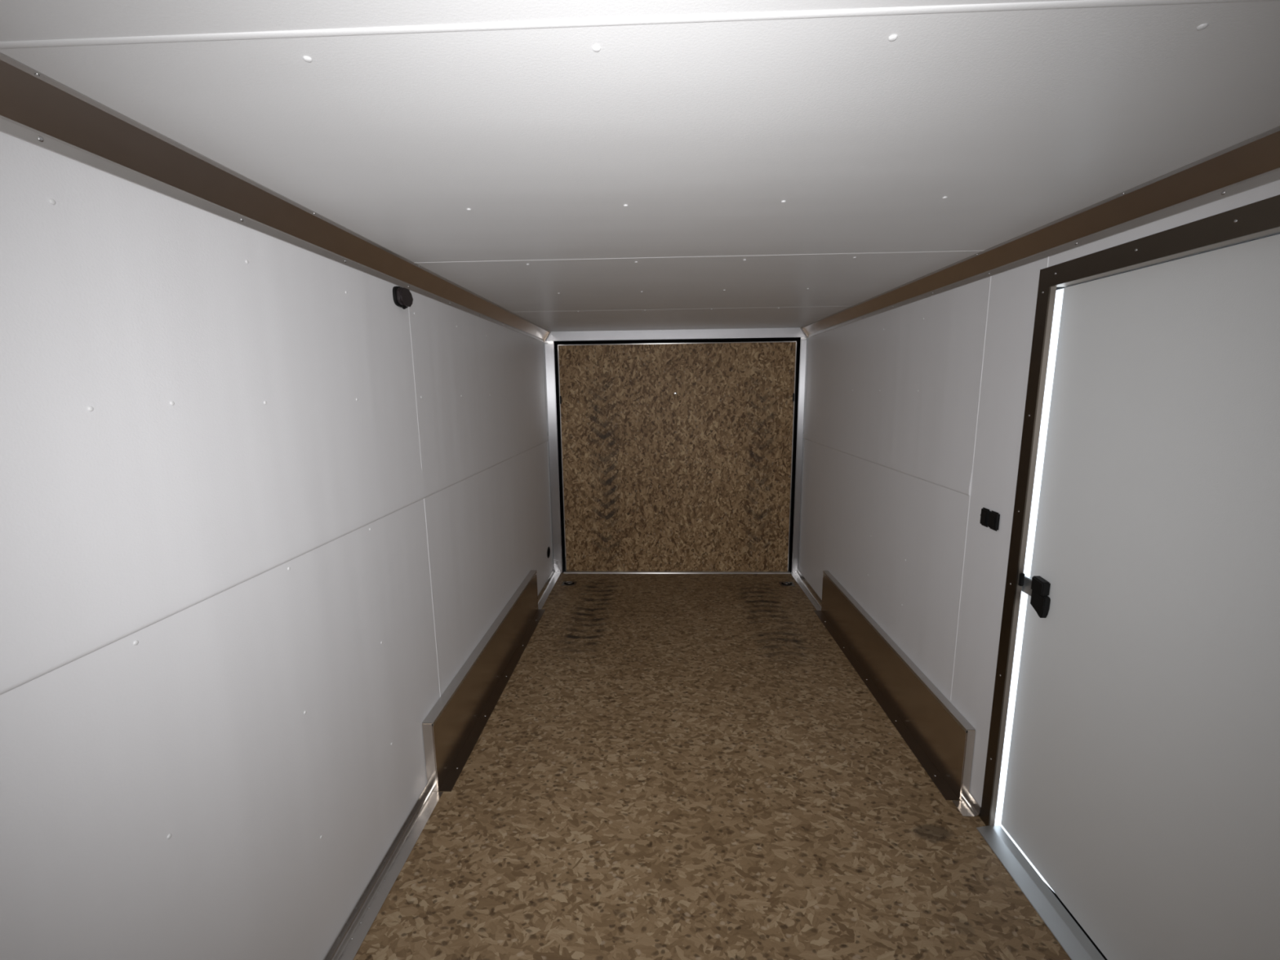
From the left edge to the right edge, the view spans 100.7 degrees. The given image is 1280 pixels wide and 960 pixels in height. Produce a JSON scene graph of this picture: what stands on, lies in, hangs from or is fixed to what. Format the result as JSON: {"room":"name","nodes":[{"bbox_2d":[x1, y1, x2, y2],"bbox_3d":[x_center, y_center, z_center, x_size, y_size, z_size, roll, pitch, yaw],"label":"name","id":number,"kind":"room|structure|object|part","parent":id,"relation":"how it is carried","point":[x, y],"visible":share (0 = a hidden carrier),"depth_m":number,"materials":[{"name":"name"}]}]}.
{"room":"cargo space","nodes":[
{"label":"cargo space","id":0,"kind":"room"},
{"bbox_2d":[0,131,552,959],"bbox_3d":[-0.867,0.302,1.393,0.054,1.982,6.080,0,10,2],"label":"wall","id":1,"kind":"structure","parent":0,"point":[261,509],"depth_m":1.07,"materials":[{"name":"white plastic"}]},
{"bbox_3d":[-0.868,-0.142,0.746,0.004,0.848,2.440,0,10,2],"label":"panel","id":2,"kind":"part","parent":1,"relation":"part of","materials":[{"name":"white plastic"}]},
{"bbox_3d":[-0.861,0.810,0.909,0.004,1.144,2.440,0,10,2],"label":"panel","id":3,"kind":"part","parent":1,"relation":"part of","materials":[{"name":"white plastic"}]},
{"bbox_2d":[0,52,551,342],"bbox_3d":[-0.827,-0.602,1.211,0.056,0.101,5.928,0,10,2],"label":"trim","id":4,"kind":"structure","parent":1,"relation":"attached to","point":[36,108],"depth_m":0.98,"materials":[{"name":"wood"}]},
{"bbox_2d":[392,286,413,309],"bbox_3d":[-0.819,-0.629,1.836,0.025,0.074,0.100,0,10,2],"label":"wall fitting","id":5,"kind":"object","parent":1,"relation":"attached to","point":[402,297],"visible":1,"depth_m":1.81,"materials":[{"name":"black plastic"}]},
{"bbox_2d":[323,568,560,959],"bbox_3d":[-0.802,1.263,1.530,0.060,0.038,5.929,0,10,2],"label":"baseboard","id":6,"kind":"structure","parent":1,"relation":"attached to","point":[353,933],"depth_m":1.67,"materials":[{"name":"metal"}]},
{"bbox_3d":[-0.782,-0.541,3.072,0.004,0.848,2.283,0,10,2],"label":"panel","id":7,"kind":"part","parent":1,"relation":"part of","materials":[{"name":"white plastic"}]},
{"bbox_3d":[-0.775,0.411,3.235,0.004,1.144,2.283,0,10,2],"label":"panel","id":8,"kind":"part","parent":1,"relation":"part of","materials":[{"name":"white plastic"}]},
{"bbox_2d":[546,546,550,558],"bbox_3d":[-0.732,0.581,4.254,0.003,0.090,0.112,0,10,2],"label":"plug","id":9,"kind":"object","parent":1,"relation":"attached to","point":[548,548],"visible":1,"depth_m":4.25,"materials":[{"name":"black plastic"}]},
{"bbox_2d":[543,327,808,573],"bbox_3d":[0.278,-0.194,4.261,2.028,1.966,0.090,0,10,2],"label":"trim","id":10,"kind":"structure","parent":1,"relation":"attached to","point":[549,357],"depth_m":4.17,"materials":[{"name":"metal"}]},
{"bbox_3d":[-0.698,-0.155,4.322,0.073,1.892,0.055,0,10,2],"label":"post","id":11,"kind":"part","parent":10,"relation":"part of","materials":[{"name":"metal"}]},
{"bbox_2d":[555,337,799,573],"bbox_3d":[0.291,-0.166,4.286,1.926,1.982,0.089,0,10,2],"label":"door","id":12,"kind":"structure","parent":10,"relation":"in","point":[677,456],"depth_m":4.25,"materials":[{"name":"wood"}]},
{"bbox_3d":[-0.629,-0.144,4.313,0.006,1.844,0.044,0,10,2],"label":"edge trim","id":13,"kind":"part","parent":12,"relation":"part of","materials":[{"name":"metal"}]},
{"bbox_3d":[0.280,-1.060,4.123,1.848,0.006,0.044,0,10,2],"label":"edge trim","id":14,"kind":"part","parent":12,"relation":"part of","materials":[{"name":"metal"}]},
{"bbox_3d":[1.211,-0.154,4.244,0.006,1.844,0.044,0,10,2],"label":"edge trim","id":15,"kind":"part","parent":12,"relation":"part of","materials":[{"name":"metal"}]},
{"bbox_3d":[1.268,-0.166,4.247,0.048,1.892,0.055,0,10,2],"label":"post","id":16,"kind":"part","parent":10,"relation":"part of","materials":[{"name":"metal"}]},
{"bbox_2d":[0,0,1279,331],"bbox_3d":[0.144,-0.683,1.187,2.100,0.087,6.080,0,10,2],"label":"ceiling","id":17,"kind":"structure","parent":0,"point":[566,165],"depth_m":0.87,"materials":[{"name":"white plastic"}]},
{"bbox_3d":[0.117,-0.454,0.048,2.030,0.010,1.186,0,10,2],"label":"panel","id":18,"kind":"part","parent":17,"relation":"part of","materials":[{"name":"white plastic"}]},
{"bbox_3d":[0.246,-1.067,3.549,2.030,0.010,1.111,0,10,2],"label":"panel","id":19,"kind":"part","parent":17,"relation":"part of","materials":[{"name":"white plastic"}]},
{"bbox_3d":[0.204,-0.865,2.401,2.030,0.010,1.222,0,10,2],"label":"panel","id":20,"kind":"part","parent":17,"relation":"part of","materials":[{"name":"white plastic"}]},
{"bbox_2d":[353,572,1071,959],"bbox_3d":[0.166,1.300,1.481,2.100,0.040,5.990,0,10,2],"label":"floor","id":21,"kind":"structure","parent":0,"point":[668,766],"depth_m":1.91,"materials":[{"name":"brown wood"}]},
{"bbox_2d":[422,569,545,791],"bbox_3d":[-0.740,0.909,2.848,0.089,0.290,1.707,0,10,2],"label":"wheel well","id":22,"kind":"object","parent":21,"relation":"on","point":[452,728],"visible":1,"depth_m":2.45,"materials":[{"name":"wood"}]},
{"bbox_2d":[561,581,577,585],"bbox_3d":[-0.561,0.815,4.206,0.110,0.014,0.090,0,10,2],"label":"anchor","id":23,"kind":"object","parent":21,"relation":"on","point":[564,583],"visible":1,"depth_m":4.20,"materials":[{"name":"metal"}]},
{"bbox_2d":[778,581,795,586],"bbox_3d":[1.146,0.806,4.142,0.110,0.014,0.090,0,10,2],"label":"anchor","id":24,"kind":"object","parent":21,"relation":"on","point":[782,584],"visible":1,"depth_m":4.13,"materials":[{"name":"metal"}]},
{"bbox_2d":[813,570,975,800],"bbox_3d":[1.202,0.899,2.774,0.080,0.290,1.707,0,10,2],"label":"wheel well","id":25,"kind":"object","parent":21,"relation":"on","point":[940,737],"visible":1,"depth_m":2.37,"materials":[{"name":"wood"}]},
{"bbox_2d":[799,179,1279,806],"bbox_3d":[1.191,0.291,1.315,0.022,1.982,6.080,0,10,2],"label":"wall","id":26,"kind":"structure","parent":0,"point":[915,411],"depth_m":2.20,"materials":[{"name":"white plastic"}]},
{"bbox_3d":[1.257,0.400,3.157,0.004,1.144,2.284,0,10,2],"label":"panel","id":27,"kind":"part","parent":26,"relation":"part of","materials":[{"name":"white plastic"}]},
{"bbox_2d":[791,568,981,817],"bbox_3d":[1.164,1.253,1.456,0.060,0.038,5.929,0,10,2],"label":"baseboard","id":28,"kind":"structure","parent":26,"relation":"attached to","point":[970,807],"depth_m":3.66,"materials":[{"name":"metal"}]},
{"bbox_3d":[1.242,-0.552,2.995,0.004,0.848,2.284,0,10,2],"label":"panel","id":29,"kind":"part","parent":26,"relation":"part of","materials":[{"name":"white plastic"}]},
{"bbox_2d":[979,506,999,531],"bbox_3d":[1.195,0.133,1.819,0.015,0.063,0.103,0,10,2],"label":"light switch","id":30,"kind":"object","parent":26,"relation":"attached to","point":[988,518],"visible":1,"depth_m":1.80,"materials":[{"name":"black plastic"}]},
{"bbox_3d":[1.206,0.213,1.829,0.004,1.962,0.274,0,10,2],"label":"panel","id":31,"kind":"part","parent":26,"relation":"part of","materials":[{"name":"white plastic"}]},
{"bbox_2d":[800,125,1279,337],"bbox_3d":[1.144,-0.615,1.136,0.058,0.095,5.928,0,10,2],"label":"trim","id":32,"kind":"structure","parent":26,"relation":"attached to","point":[1253,162],"depth_m":1.30,"materials":[{"name":"wood"}]},
{"bbox_2d":[976,194,1279,959],"bbox_3d":[1.199,0.347,1.284,0.119,1.942,1.100,0,10,2],"label":"door","id":33,"kind":"structure","parent":26,"relation":"in","point":[1142,787],"depth_m":1.26,"materials":[{"name":"white metal"}]},
{"bbox_3d":[1.190,1.272,1.417,0.080,0.013,0.849,0,10,2],"label":"sill","id":34,"kind":"part","parent":33,"relation":"part of","materials":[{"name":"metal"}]},
{"bbox_3d":[1.174,-0.583,1.101,0.004,0.147,0.892,0,10,2],"label":"panel","id":35,"kind":"part","parent":26,"relation":"part of","materials":[{"name":"white plastic"}]}
]}

